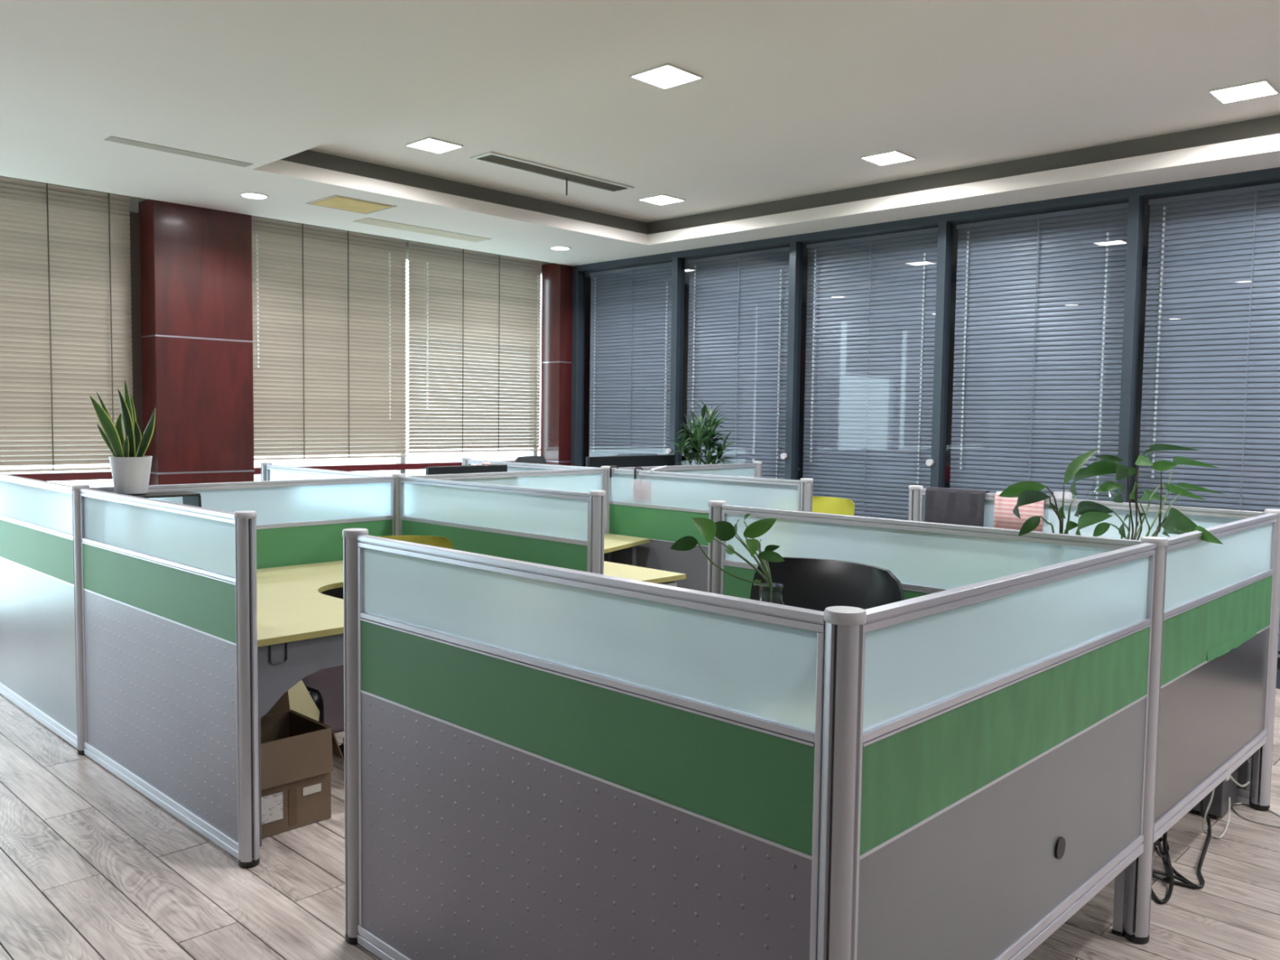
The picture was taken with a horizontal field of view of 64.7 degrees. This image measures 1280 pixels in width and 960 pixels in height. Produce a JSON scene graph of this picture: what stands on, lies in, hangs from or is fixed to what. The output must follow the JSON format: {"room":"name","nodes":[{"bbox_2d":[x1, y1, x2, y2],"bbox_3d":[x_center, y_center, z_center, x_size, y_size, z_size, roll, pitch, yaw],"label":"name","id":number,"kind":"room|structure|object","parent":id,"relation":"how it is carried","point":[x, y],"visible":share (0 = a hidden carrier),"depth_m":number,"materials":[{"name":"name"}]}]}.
{"room":"open-plan office","nodes":[
{"label":"open-plan office","id":0,"kind":"room"},
{"bbox_2d":[128,196,553,438],"bbox_3d":[-4.238,-0.585,6.753,0.440,3.310,10.050,4,5,44],"label":"wall","id":1,"kind":"structure","parent":0,"point":[135,243],"depth_m":7.38,"materials":[{"name":"paint"}]},
{"bbox_2d":[3,471,112,481],"bbox_3d":[-4.692,-0.466,6.433,0.140,2.860,2.650,4,5,44],"label":"window","id":2,"kind":"structure","parent":1,"relation":"in","point":[82,475],"depth_m":7.08,"materials":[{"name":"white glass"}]},
{"bbox_2d":[0,175,133,472],"bbox_3d":[-4.045,-1.050,6.959,0.044,1.980,1.045,4,5,44],"label":"blind","id":3,"kind":"object","parent":1,"relation":"attached to","point":[65,303],"visible":0.85,"depth_m":7.00,"materials":[{"name":"beige metal"}]},
{"bbox_2d":[253,253,537,475],"bbox_3d":[-2.105,-0.596,9.117,0.140,2.860,3.090,4,5,44],"label":"window","id":4,"kind":"structure","parent":1,"relation":"in","point":[401,465],"depth_m":8.98,"materials":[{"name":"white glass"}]},
{"bbox_2d":[251,215,407,460],"bbox_3d":[-2.569,-1.147,8.480,0.056,1.935,1.429,4,5,44],"label":"blind","id":5,"kind":"object","parent":4,"relation":"attached to","point":[329,306],"visible":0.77,"depth_m":8.45,"materials":[{"name":"beige metal"}]},
{"bbox_2d":[407,240,542,453],"bbox_3d":[-1.525,-1.217,9.561,0.056,1.900,1.542,4,5,44],"label":"blind","id":6,"kind":"object","parent":4,"relation":"attached to","point":[457,287],"visible":1,"depth_m":9.52,"materials":[{"name":"beige metal"}]},
{"bbox_2d":[0,0,1279,266],"bbox_3d":[-0.363,-1.819,2.889,11.200,0.270,9.950,4,5,44],"label":"ceiling","id":7,"kind":"structure","parent":0,"point":[996,103],"depth_m":5.31,"materials":[{"name":"paint"}]},
{"bbox_2d":[103,136,253,167],"bbox_3d":[-2.651,-1.894,5.848,0.110,0.003,0.800,4,5,44],"label":"ceiling vent","id":8,"kind":"object","parent":7,"relation":"in","point":[112,139],"visible":1,"depth_m":5.82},
{"bbox_2d":[239,192,269,199],"bbox_3d":[-2.666,-1.963,6.985,0.196,0.006,0.196,4,5,44],"label":"recessed light","id":9,"kind":"object","parent":7,"relation":"in","point":[247,195],"visible":1,"depth_m":6.97,"materials":[{"name":"white"}]},
{"bbox_2d":[242,193,266,198],"bbox_3d":[-2.666,-1.963,6.985,0.158,0.004,0.158,4,5,44],"label":"diffuser","id":10,"kind":"object","parent":9,"relation":"attached to","point":[244,195],"depth_m":6.97,"materials":[{"name":"white"}]},
{"bbox_2d":[305,195,396,213],"bbox_3d":[-2.070,-1.971,7.251,0.420,0.006,0.490,4,5,44],"label":"ceiling hatch","id":11,"kind":"object","parent":7,"relation":"attached to","point":[339,202],"visible":1,"depth_m":7.23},
{"bbox_2d":[352,217,490,242],"bbox_3d":[-1.749,-2.027,8.224,0.220,0.004,1.180,4,5,44],"label":"ceiling vent","id":12,"kind":"object","parent":7,"relation":"in","point":[371,221],"visible":1,"depth_m":8.18,"materials":[{"name":"metal"}]},
{"bbox_2d":[404,137,463,154],"bbox_3d":[-1.302,-2.117,6.399,0.260,0.010,0.260,4,5,44],"label":"recessed light","id":13,"kind":"object","parent":7,"relation":"in","point":[428,144],"visible":1,"depth_m":6.39,"materials":[{"name":"white"}]},
{"bbox_2d":[470,151,634,195],"bbox_3d":[-0.584,-2.088,7.098,0.220,0.135,1.330,4,5,44],"label":"ceiling vent","id":14,"kind":"object","parent":7,"relation":"in","point":[491,157],"visible":1,"depth_m":7.04,"materials":[{"name":"metal"}]},
{"bbox_2d":[549,246,571,250],"bbox_3d":[-0.709,-2.059,8.986,0.196,0.006,0.196,4,5,44],"label":"recessed light","id":15,"kind":"object","parent":7,"relation":"in","point":[557,248],"visible":1,"depth_m":8.98,"materials":[{"name":"white"}]},
{"bbox_2d":[551,247,568,249],"bbox_3d":[-0.709,-2.059,8.986,0.158,0.004,0.158,4,5,44],"label":"diffuser","id":16,"kind":"object","parent":15,"relation":"attached to","point":[552,248],"depth_m":8.98,"materials":[{"name":"white"}]},
{"bbox_2d":[638,194,684,205],"bbox_3d":[0.169,-2.189,7.896,0.260,0.010,0.260,4,5,44],"label":"recessed light","id":17,"kind":"object","parent":7,"relation":"in","point":[660,199],"visible":1,"depth_m":7.89,"materials":[{"name":"white"}]},
{"bbox_2d":[641,195,682,204],"bbox_3d":[0.169,-2.191,7.896,0.244,0.006,0.244,4,5,44],"label":"diffuser","id":18,"kind":"object","parent":17,"relation":"attached to","point":[659,200],"depth_m":7.89,"materials":[{"name":"white"}]},
{"bbox_2d":[629,62,702,89],"bbox_3d":[0.131,-2.015,5.050,0.260,0.010,0.260,4,5,44],"label":"recessed light","id":19,"kind":"object","parent":7,"relation":"in","point":[665,76],"visible":1,"depth_m":5.04,"materials":[{"name":"white"}]},
{"bbox_2d":[307,0,1279,222],"bbox_3d":[-0.361,-1.924,2.882,11.200,0.060,9.950,4,5,44],"label":"tray","id":20,"kind":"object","parent":7,"relation":"on","point":[790,95],"depth_m":5.43,"materials":[{"name":"paint"}]},
{"bbox_2d":[859,149,916,165],"bbox_3d":[1.609,-2.088,6.555,0.260,0.010,0.260,4,5,44],"label":"recessed light","id":21,"kind":"object","parent":7,"relation":"in","point":[891,157],"visible":1,"depth_m":6.55,"materials":[{"name":"white"}]},
{"bbox_2d":[863,151,913,164],"bbox_3d":[1.609,-2.090,6.555,0.244,0.006,0.244,4,5,44],"label":"diffuser","id":22,"kind":"object","parent":21,"relation":"attached to","point":[885,157],"depth_m":6.55,"materials":[{"name":"white"}]},
{"bbox_2d":[1208,79,1279,103],"bbox_3d":[3.085,-1.983,5.165,0.260,0.010,0.260,4,5,44],"label":"recessed light","id":23,"kind":"object","parent":7,"relation":"in","point":[1264,87],"visible":1,"depth_m":5.16,"materials":[{"name":"white"}]},
{"bbox_2d":[0,650,1279,959],"bbox_3d":[0.358,1.341,3.876,11.200,0.060,12.150,4,5,44],"label":"floor","id":24,"kind":"structure","parent":0,"point":[92,868],"depth_m":3.32,"materials":[{"name":"grey wood"}]},
{"bbox_2d":[0,473,77,748],"bbox_3d":[-3.067,0.587,5.084,1.541,1.190,0.039,4,5,44],"label":"partition panel","id":25,"kind":"object","parent":24,"relation":"on","point":[37,657],"visible":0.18,"depth_m":4.95,"materials":[{"name":"metal"}]},
{"bbox_2d":[71,484,89,755],"bbox_3d":[-2.491,0.626,4.524,0.073,1.212,0.073,4,5,44],"label":"post","id":26,"kind":"object","parent":24,"relation":"on","point":[75,489],"visible":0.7,"depth_m":4.49,"materials":[{"name":"metal"}]},
{"bbox_2d":[80,488,238,859],"bbox_3d":[-1.910,0.671,3.973,1.536,1.190,0.039,4,5,43],"label":"partition panel","id":27,"kind":"object","parent":24,"relation":"on","point":[158,586],"visible":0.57,"depth_m":3.87,"materials":[{"name":"fabric"}]},
{"bbox_2d":[138,199,254,484],"bbox_3d":[-3.325,-0.500,7.622,0.282,3.060,0.724,4,5,44],"label":"pillar","id":28,"kind":"structure","parent":24,"relation":"on","point":[197,330],"depth_m":7.45,"materials":[{"name":"red wood"}]},
{"bbox_2d":[89,475,394,599],"bbox_3d":[-1.926,0.601,5.110,0.038,1.190,1.562,4,5,44],"label":"partition panel","id":29,"kind":"object","parent":24,"relation":"on","point":[304,521],"visible":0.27,"depth_m":5.25,"materials":[{"name":"glass"}]},
{"bbox_2d":[233,510,259,867],"bbox_3d":[-1.329,0.709,3.421,0.073,1.212,0.073,4,5,44],"label":"post","id":30,"kind":"object","parent":24,"relation":"on","point":[246,570],"visible":1,"depth_m":3.40,"materials":[{"name":"metal"}]},
{"bbox_2d":[260,462,271,480],"bbox_3d":[-2.515,0.486,6.815,0.073,1.212,0.073,4,5,44],"label":"post","id":31,"kind":"object","parent":24,"relation":"on","point":[264,468],"visible":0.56,"depth_m":6.75,"materials":[{"name":"metal"}]},
{"bbox_2d":[257,560,343,846],"bbox_3d":[-1.352,0.865,4.580,1.539,0.760,1.567,4,5,44],"label":"desk","id":32,"kind":"object","parent":24,"relation":"on","point":[300,628],"visible":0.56,"depth_m":3.73,"materials":[{"name":"yellow wood"}]},
{"bbox_2d":[123,490,201,506],"bbox_3d":[-2.211,0.267,4.576,0.180,0.410,0.412,4,5,44],"label":"desk riser","id":33,"kind":"object","parent":32,"relation":"on","point":[193,499],"visible":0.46,"depth_m":4.62,"materials":[{"name":"black plastic"}]},
{"bbox_2d":[89,380,155,493],"bbox_3d":[-2.294,-0.194,4.469,0.176,0.507,0.274,4,5,44],"label":"snake plant","id":34,"kind":"object","parent":33,"relation":"on","point":[131,469],"visible":0.99,"depth_m":4.45,"materials":[{"name":"green plant"}]},
{"bbox_2d":[123,490,199,497],"bbox_3d":[-2.208,0.069,4.564,0.180,0.012,0.370,4,5,44],"label":"shelf","id":35,"kind":"object","parent":33,"relation":"attached to","point":[184,494],"depth_m":4.57,"materials":[{"name":"black plastic"}]},
{"bbox_2d":[260,690,343,838],"bbox_3d":[-1.389,1.047,3.866,0.377,0.478,0.374,4,5,44],"label":"cardboard box","id":36,"kind":"object","parent":24,"relation":"on","point":[297,748],"visible":0.63,"depth_m":3.77,"materials":[{"name":"cardboard"}]},
{"bbox_2d":[288,680,319,721],"bbox_3d":[-1.553,1.031,4.146,0.030,0.475,0.510,4,5,44],"label":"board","id":37,"kind":"object","parent":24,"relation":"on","point":[300,700],"visible":0.11,"depth_m":4.26,"materials":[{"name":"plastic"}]},
{"bbox_2d":[306,685,324,723],"bbox_3d":[-1.586,1.086,4.522,0.260,0.319,0.340,4,5,44],"label":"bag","id":38,"kind":"object","parent":24,"relation":"on","point":[316,695],"visible":0.07,"depth_m":4.54,"materials":[{"name":"leather"}]},
{"bbox_2d":[301,665,344,732],"bbox_3d":[-1.550,1.012,5.074,0.420,0.400,0.570,4,5,44],"label":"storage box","id":39,"kind":"object","parent":24,"relation":"on","point":[329,682],"visible":0.02,"depth_m":4.86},
{"bbox_2d":[266,464,391,480],"bbox_3d":[-1.938,0.531,6.256,1.541,1.190,0.039,4,5,44],"label":"partition panel","id":40,"kind":"object","parent":24,"relation":"on","point":[274,473],"visible":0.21,"depth_m":6.39,"materials":[{"name":"glass"}]},
{"bbox_2d":[342,528,368,944],"bbox_3d":[-0.825,0.746,2.937,0.073,1.212,0.073,4,5,44],"label":"post","id":41,"kind":"object","parent":24,"relation":"on","point":[351,866],"visible":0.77,"depth_m":2.91,"materials":[{"name":"metal"}]},
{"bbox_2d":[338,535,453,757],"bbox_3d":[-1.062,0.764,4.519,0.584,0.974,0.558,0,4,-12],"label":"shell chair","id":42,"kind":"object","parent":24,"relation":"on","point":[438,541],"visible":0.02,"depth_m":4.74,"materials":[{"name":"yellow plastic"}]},
{"bbox_2d":[391,473,404,535],"bbox_3d":[-1.361,0.570,5.697,0.073,1.212,0.073,4,5,44],"label":"post","id":43,"kind":"object","parent":24,"relation":"on","point":[397,476],"visible":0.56,"depth_m":5.64,"materials":[{"name":"metal"}]},
{"bbox_2d":[462,457,471,465],"bbox_3d":[-1.375,0.428,7.997,0.073,1.212,0.073,4,5,44],"label":"post","id":44,"kind":"object","parent":24,"relation":"on","point":[464,460],"visible":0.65,"depth_m":7.93,"materials":[{"name":"metal"}]},
{"bbox_2d":[400,476,590,572],"bbox_3d":[-0.781,0.614,5.144,1.536,1.190,0.039,4,5,43],"label":"partition panel","id":45,"kind":"object","parent":24,"relation":"on","point":[545,526],"visible":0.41,"depth_m":5.02,"materials":[{"name":"glass"}]},
{"bbox_2d":[404,468,604,493],"bbox_3d":[-0.799,0.543,6.301,0.038,1.190,1.582,4,5,43],"label":"partition panel","id":46,"kind":"object","parent":24,"relation":"on","point":[583,480],"visible":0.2,"depth_m":6.45,"materials":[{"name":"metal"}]},
{"bbox_2d":[514,455,546,464],"bbox_3d":[-0.826,0.367,9.500,0.658,1.164,0.676,2,4,24],"label":"mesh chair","id":47,"kind":"object","parent":24,"relation":"on","point":[534,459],"visible":0.07,"depth_m":9.62,"materials":[{"name":"silver metal"}]},
{"bbox_2d":[467,459,600,471],"bbox_3d":[-0.806,0.472,7.451,1.511,1.190,0.038,4,5,44],"label":"partition panel","id":48,"kind":"object","parent":24,"relation":"on","point":[511,466],"visible":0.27,"depth_m":7.44,"materials":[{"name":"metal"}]},
{"bbox_2d":[540,263,572,466],"bbox_3d":[-0.842,-0.625,10.197,0.282,3.060,0.184,4,5,44],"label":"pillar","id":49,"kind":"structure","parent":24,"relation":"on","point":[557,278],"depth_m":10.08,"materials":[{"name":"red wood"}]},
{"bbox_2d":[356,534,825,959],"bbox_3d":[-0.237,0.791,2.372,1.565,1.190,0.038,4,5,44],"label":"partition panel","id":50,"kind":"object","parent":24,"relation":"on","point":[555,762],"visible":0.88,"depth_m":2.25,"materials":[{"name":"fabric"}]},
{"bbox_2d":[589,490,605,574],"bbox_3d":[-0.201,0.653,4.592,0.073,1.212,0.073,4,5,44],"label":"post","id":51,"kind":"object","parent":24,"relation":"on","point":[597,499],"visible":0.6,"depth_m":4.54,"materials":[{"name":"metal"}]},
{"bbox_2d":[600,466,610,533],"bbox_3d":[-0.238,0.510,6.904,0.073,1.212,0.073,4,5,44],"label":"post","id":52,"kind":"object","parent":24,"relation":"on","point":[606,468],"visible":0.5,"depth_m":6.85,"materials":[{"name":"metal"}]},
{"bbox_2d":[604,533,686,583],"bbox_3d":[-0.219,0.807,5.758,1.542,0.760,1.577,4,5,44],"label":"desk","id":53,"kind":"object","parent":24,"relation":"on","point":[612,542],"visible":0.29,"depth_m":5.30,"materials":[{"name":"yellow wood"}]},
{"bbox_2d":[657,580,676,586],"bbox_3d":[-0.175,0.846,5.095,0.535,0.705,0.520,4,5,44],"label":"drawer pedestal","id":54,"kind":"object","parent":24,"relation":"on","point":[673,583],"visible":0.06,"depth_m":5.05,"materials":[{"name":"metal"}]},
{"bbox_2d":[611,462,756,477],"bbox_3d":[0.345,0.485,7.488,0.038,1.190,1.582,4,5,45],"label":"partition panel","id":55,"kind":"object","parent":24,"relation":"on","point":[744,469],"visible":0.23,"depth_m":7.66,"materials":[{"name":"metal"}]},
{"bbox_2d":[607,468,800,591],"bbox_3d":[0.351,0.556,6.339,1.566,1.190,0.038,4,5,44],"label":"partition panel","id":56,"kind":"object","parent":24,"relation":"on","point":[660,507],"visible":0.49,"depth_m":6.43,"materials":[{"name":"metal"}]},
{"bbox_2d":[609,465,618,477],"bbox_3d":[-0.173,-0.048,6.818,0.071,0.100,0.019,-1,4,-26],"label":"hook","id":57,"kind":"object","parent":56,"relation":"attached to","point":[611,466],"visible":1,"depth_m":6.80,"materials":[{"name":"black plastic"}]},
{"bbox_2d":[634,466,643,479],"bbox_3d":[-0.007,-0.036,6.659,0.071,0.100,0.019,-1,4,-26],"label":"hook","id":58,"kind":"object","parent":56,"relation":"attached to","point":[636,468],"visible":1,"depth_m":6.64,"materials":[{"name":"black plastic"}]},
{"bbox_2d":[649,465,666,471],"bbox_3d":[0.120,-0.075,6.586,0.126,0.037,0.023,-2,4,-38],"label":"marker","id":59,"kind":"object","parent":56,"relation":"on","point":[665,466],"visible":1,"depth_m":6.57,"materials":[{"name":"plastic"}]},
{"bbox_2d":[707,500,726,594],"bbox_3d":[0.304,0.689,4.108,0.073,1.212,0.073,4,5,44],"label":"post","id":60,"kind":"object","parent":24,"relation":"on","point":[715,508],"visible":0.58,"depth_m":4.06,"materials":[{"name":"metal"}]},
{"bbox_2d":[753,461,762,477],"bbox_3d":[0.928,0.454,8.071,0.073,1.212,0.073,4,5,44],"label":"post","id":61,"kind":"object","parent":24,"relation":"on","point":[758,468],"visible":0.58,"depth_m":8.01,"materials":[{"name":"metal"}]},
{"bbox_2d":[800,478,813,511],"bbox_3d":[0.939,0.595,5.774,0.073,1.212,0.073,4,5,44],"label":"post","id":62,"kind":"object","parent":24,"relation":"on","point":[806,484],"visible":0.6,"depth_m":5.71,"materials":[{"name":"metal"}]},
{"bbox_2d":[750,556,904,611],"bbox_3d":[0.491,0.817,3.254,0.641,1.064,0.646,4,5,40],"label":"chair","id":63,"kind":"object","parent":24,"relation":"on","point":[812,584],"visible":0.1,"depth_m":3.42,"materials":[{"name":"black plastic"}]},
{"bbox_2d":[812,496,854,515],"bbox_3d":[1.238,0.621,7.392,0.558,0.969,0.584,-2,4,-37],"label":"shell chair","id":64,"kind":"object","parent":24,"relation":"on","point":[824,504],"visible":0.11,"depth_m":7.53,"materials":[{"name":"yellow plastic"}]},
{"bbox_2d":[817,605,866,959],"bbox_3d":[0.351,0.831,1.807,0.073,1.212,0.073,4,5,44],"label":"post","id":65,"kind":"object","parent":24,"relation":"on","point":[844,625],"visible":1,"depth_m":1.76,"materials":[{"name":"metal"}]},
{"bbox_2d":[908,484,923,521],"bbox_3d":[1.419,0.633,5.265,0.073,1.212,0.073,4,5,44],"label":"post","id":66,"kind":"object","parent":24,"relation":"on","point":[914,490],"visible":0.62,"depth_m":5.21,"materials":[{"name":"metal"}]},
{"bbox_2d":[720,504,1140,937],"bbox_3d":[0.901,0.738,3.553,1.565,1.198,0.039,4,5,43],"label":"partition panel","id":67,"kind":"object","parent":24,"relation":"on","point":[926,557],"visible":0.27,"depth_m":3.48,"materials":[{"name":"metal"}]},
{"bbox_2d":[919,488,1264,804],"bbox_3d":[1.967,0.680,4.659,0.039,1.190,1.569,-2,5,-42],"label":"partition panel","id":68,"kind":"object","parent":24,"relation":"on","point":[1205,517],"visible":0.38,"depth_m":4.41,"materials":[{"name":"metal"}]},
{"bbox_2d":[924,486,989,526],"bbox_3d":[1.584,0.200,5.061,0.064,0.312,0.326,-2,5,-42],"label":"towel","id":69,"kind":"object","parent":68,"relation":"hanging from","point":[966,507],"visible":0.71,"depth_m":5.03,"materials":[{"name":"fabric"}]},
{"bbox_2d":[993,491,1048,532],"bbox_3d":[1.812,0.159,4.806,0.064,0.192,0.246,-2,5,-42],"label":"towel","id":70,"kind":"object","parent":68,"relation":"hanging from","point":[1004,517],"visible":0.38,"depth_m":4.81,"materials":[{"name":"pink fabric"}]},
{"bbox_2d":[1230,758,1251,786],"bbox_3d":[2.371,1.161,3.990,0.014,0.148,0.472,4,5,43],"label":"cable","id":71,"kind":"object","parent":68,"relation":"attached to","point":[1248,759],"visible":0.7,"depth_m":4.01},
{"bbox_2d":[1124,536,1168,944],"bbox_3d":[1.499,0.773,2.998,0.073,1.212,0.073,4,5,44],"label":"post","id":72,"kind":"object","parent":24,"relation":"on","point":[1139,877],"visible":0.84,"depth_m":2.98,"materials":[{"name":"metal"}]},
{"bbox_2d":[855,542,1155,959],"bbox_3d":[0.927,0.668,2.394,0.038,0.915,1.587,4,5,44],"label":"partition panel","id":73,"kind":"object","parent":72,"relation":"attached to","point":[1005,718],"visible":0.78,"depth_m":2.25,"materials":[{"name":"metal"}]},
{"bbox_2d":[1153,513,1277,842],"bbox_3d":[2.010,0.613,3.517,0.039,0.915,1.397,4,5,44],"label":"partition panel","id":74,"kind":"object","parent":72,"relation":"attached to","point":[1218,604],"visible":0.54,"depth_m":3.43,"materials":[{"name":"fabric"}]},
{"bbox_2d":[1151,831,1173,903],"bbox_3d":[1.763,1.010,3.377,0.083,0.700,0.333,3,4,37],"label":"cable","id":75,"kind":"object","parent":24,"relation":"on","point":[1166,859],"visible":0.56,"depth_m":3.41,"materials":[{"name":"black rubber"}]},
{"bbox_2d":[1155,837,1168,857],"bbox_3d":[1.803,1.274,3.503,0.022,0.073,0.144,4,5,44],"label":"cable","id":76,"kind":"object","parent":75,"relation":"on","point":[1161,839],"visible":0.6,"depth_m":3.49,"materials":[{"name":"black rubber"}]},
{"bbox_2d":[1151,869,1195,888],"bbox_3d":[1.790,1.341,3.409,0.148,0.034,0.033,3,4,30],"label":"cable","id":77,"kind":"object","parent":24,"relation":"on","point":[1185,883],"visible":0.7,"depth_m":3.40,"materials":[{"name":"black rubber"}]},
{"bbox_2d":[1164,798,1211,888],"bbox_3d":[2.022,0.998,3.609,0.120,0.700,0.624,4,5,40],"label":"cable","id":78,"kind":"object","parent":24,"relation":"on","point":[1202,884],"visible":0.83,"depth_m":3.51,"materials":[{"name":"black rubber"}]},
{"bbox_2d":[1191,767,1238,819],"bbox_3d":[2.185,1.098,4.152,0.435,0.440,0.220,4,5,44],"label":"computer tower","id":79,"kind":"object","parent":24,"relation":"on","point":[1219,806],"visible":0.14,"depth_m":3.97,"materials":[{"name":"grey metal"}]},
{"bbox_2d":[1201,788,1230,838],"bbox_3d":[2.175,1.138,3.816,0.071,0.401,0.327,4,5,44],"label":"cable","id":80,"kind":"object","parent":24,"relation":"on","point":[1213,790],"visible":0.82,"depth_m":3.79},
{"bbox_2d":[1231,802,1279,826],"bbox_3d":[2.453,1.325,4.005,0.164,0.007,0.250,1,4,1],"label":"cable","id":81,"kind":"object","parent":24,"relation":"on","point":[1236,803],"visible":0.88,"depth_m":3.97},
{"bbox_2d":[1249,508,1279,810],"bbox_3d":[2.515,0.722,4.052,0.073,1.212,0.073,4,5,44],"label":"post","id":82,"kind":"object","parent":24,"relation":"on","point":[1261,773],"visible":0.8,"depth_m":4.03,"materials":[{"name":"metal"}]},
{"bbox_3d":[0.334,0.986,2.972,1.562,0.760,1.582,4,5,44],"label":"desk","id":83,"kind":"object","parent":24,"relation":"on","visible":0},
{"bbox_2d":[670,513,784,604],"bbox_3d":[0.219,0.360,2.402,0.237,0.552,0.314,-1,4,-28],"label":"pothos plant","id":84,"kind":"object","parent":83,"relation":"on","point":[724,531],"visible":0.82,"depth_m":2.42,"materials":[{"name":"green plant"}]},
{"bbox_3d":[1.426,0.931,4.105,1.562,0.760,1.412,4,5,44],"label":"desk","id":85,"kind":"object","parent":24,"relation":"on","visible":0},
{"bbox_2d":[998,448,1103,536],"bbox_3d":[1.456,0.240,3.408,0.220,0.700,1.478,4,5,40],"label":"leaf plant","id":86,"kind":"object","parent":85,"relation":"on","point":[1027,492],"visible":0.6,"depth_m":3.20,"materials":[{"name":"green plant"}]},
{"bbox_2d":[1073,443,1224,544],"bbox_3d":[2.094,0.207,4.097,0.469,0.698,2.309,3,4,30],"label":"leaf plant","id":87,"kind":"object","parent":85,"relation":"on","point":[1091,513],"visible":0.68,"depth_m":3.79,"materials":[{"name":"green plant"}]},
{"bbox_3d":[-1.047,0.748,6.553,0.652,0.760,1.587,4,5,44],"label":"desk","id":88,"kind":"object","parent":24,"relation":"on","visible":0},
{"bbox_2d":[425,464,506,475],"bbox_3d":[-1.112,0.136,6.520,0.240,0.460,0.620,4,5,44],"label":"monitor","id":89,"kind":"object","parent":88,"relation":"on","point":[429,470],"visible":0.2,"depth_m":6.47,"materials":[{"name":"black plastic"}]},
{"bbox_2d":[471,462,490,465],"bbox_3d":[-1.059,0.116,6.785,0.144,0.469,0.146,4,5,44],"label":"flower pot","id":90,"kind":"object","parent":88,"relation":"on","point":[482,463],"visible":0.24,"depth_m":6.76,"materials":[{"name":"white ceramic"}]},
{"bbox_3d":[0.056,0.688,7.770,0.752,0.760,1.582,4,5,44],"label":"desk","id":91,"kind":"object","parent":24,"relation":"on","visible":0},
{"bbox_2d":[586,454,675,467],"bbox_3d":[-0.060,0.059,7.754,0.240,0.490,0.940,4,5,44],"label":"monitor","id":92,"kind":"object","parent":91,"relation":"on","point":[623,461],"visible":0.19,"depth_m":7.71,"materials":[{"name":"black plastic"}]},
{"bbox_2d":[669,399,742,465],"bbox_3d":[0.523,-0.185,8.129,0.630,0.946,0.620,2,4,13],"label":"palm","id":93,"kind":"object","parent":91,"relation":"on","point":[700,435],"visible":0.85,"depth_m":8.10,"materials":[{"name":"green plant"}]},
{"bbox_3d":[2.422,0.744,4.998,1.000,0.990,0.830,4,5,44],"label":"storage cabinet","id":94,"kind":"object","parent":24,"relation":"on","visible":0},
{"bbox_2d":[1053,491,1071,498],"bbox_3d":[2.161,0.146,5.172,0.088,0.170,0.088,4,5,44],"label":"cup","id":95,"kind":"object","parent":94,"relation":"on","point":[1068,495],"visible":0.24,"depth_m":5.13,"materials":[{"name":"ceramic"}]},
{"bbox_2d":[1084,477,1124,502],"bbox_3d":[2.319,0.116,5.046,0.200,0.250,0.200,4,5,44],"label":"glass jar","id":96,"kind":"object","parent":94,"relation":"on","point":[1093,477],"visible":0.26,"depth_m":5.06,"materials":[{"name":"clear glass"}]},
{"bbox_2d":[570,167,1279,688],"bbox_3d":[3.825,-0.509,7.275,11.300,3.310,2.120,4,5,44],"label":"window frame","id":97,"kind":"structure","parent":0,"point":[1137,198],"depth_m":8.24,"materials":[{"name":"paint"}]},
{"bbox_2d":[588,262,671,457],"bbox_3d":[-0.082,-0.625,9.745,1.202,2.815,0.056,4,5,44],"label":"blind","id":98,"kind":"object","parent":97,"relation":"attached to","point":[631,308],"visible":0.61,"depth_m":9.73,"materials":[{"name":"silver metal"}]},
{"bbox_2d":[665,448,671,453],"bbox_3d":[-0.153,-0.595,9.655,1.260,2.885,0.083,4,5,44],"label":"window","id":99,"kind":"structure","parent":97,"relation":"in","point":[668,451],"depth_m":9.22,"materials":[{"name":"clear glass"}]},
{"bbox_2d":[686,247,789,479],"bbox_3d":[0.852,-0.558,8.849,1.190,2.815,0.056,4,5,44],"label":"blind","id":100,"kind":"object","parent":97,"relation":"attached to","point":[738,304],"visible":0.5,"depth_m":8.79,"materials":[{"name":"silver metal"}]},
{"bbox_2d":[780,453,786,459],"bbox_3d":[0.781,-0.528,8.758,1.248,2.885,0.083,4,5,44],"label":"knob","id":101,"kind":"structure","parent":97,"relation":"in","point":[784,455],"depth_m":8.33,"materials":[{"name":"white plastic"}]},
{"bbox_2d":[802,227,937,520],"bbox_3d":[1.788,-0.490,7.949,1.211,2.815,0.056,4,5,44],"label":"blind","id":102,"kind":"object","parent":97,"relation":"attached to","point":[870,326],"visible":0.65,"depth_m":7.92,"materials":[{"name":"silver metal"}]},
{"bbox_2d":[925,458,933,466],"bbox_3d":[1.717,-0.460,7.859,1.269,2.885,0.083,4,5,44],"label":"door knob","id":103,"kind":"structure","parent":102,"relation":"hanging from","point":[929,462],"depth_m":7.42,"materials":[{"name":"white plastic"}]},
{"bbox_2d":[949,202,1128,501],"bbox_3d":[2.733,-0.422,7.042,1.211,2.815,0.056,4,5,44],"label":"blind","id":104,"kind":"object","parent":97,"relation":"attached to","point":[1039,311],"visible":0.54,"depth_m":7.00,"materials":[{"name":"silver metal"}]},
{"bbox_2d":[1137,182,1279,657],"bbox_3d":[3.675,-0.354,6.137,1.206,2.815,0.056,4,5,44],"label":"blind","id":105,"kind":"object","parent":97,"relation":"attached to","point":[1211,382],"visible":0.78,"depth_m":6.24,"materials":[{"name":"silver metal"}]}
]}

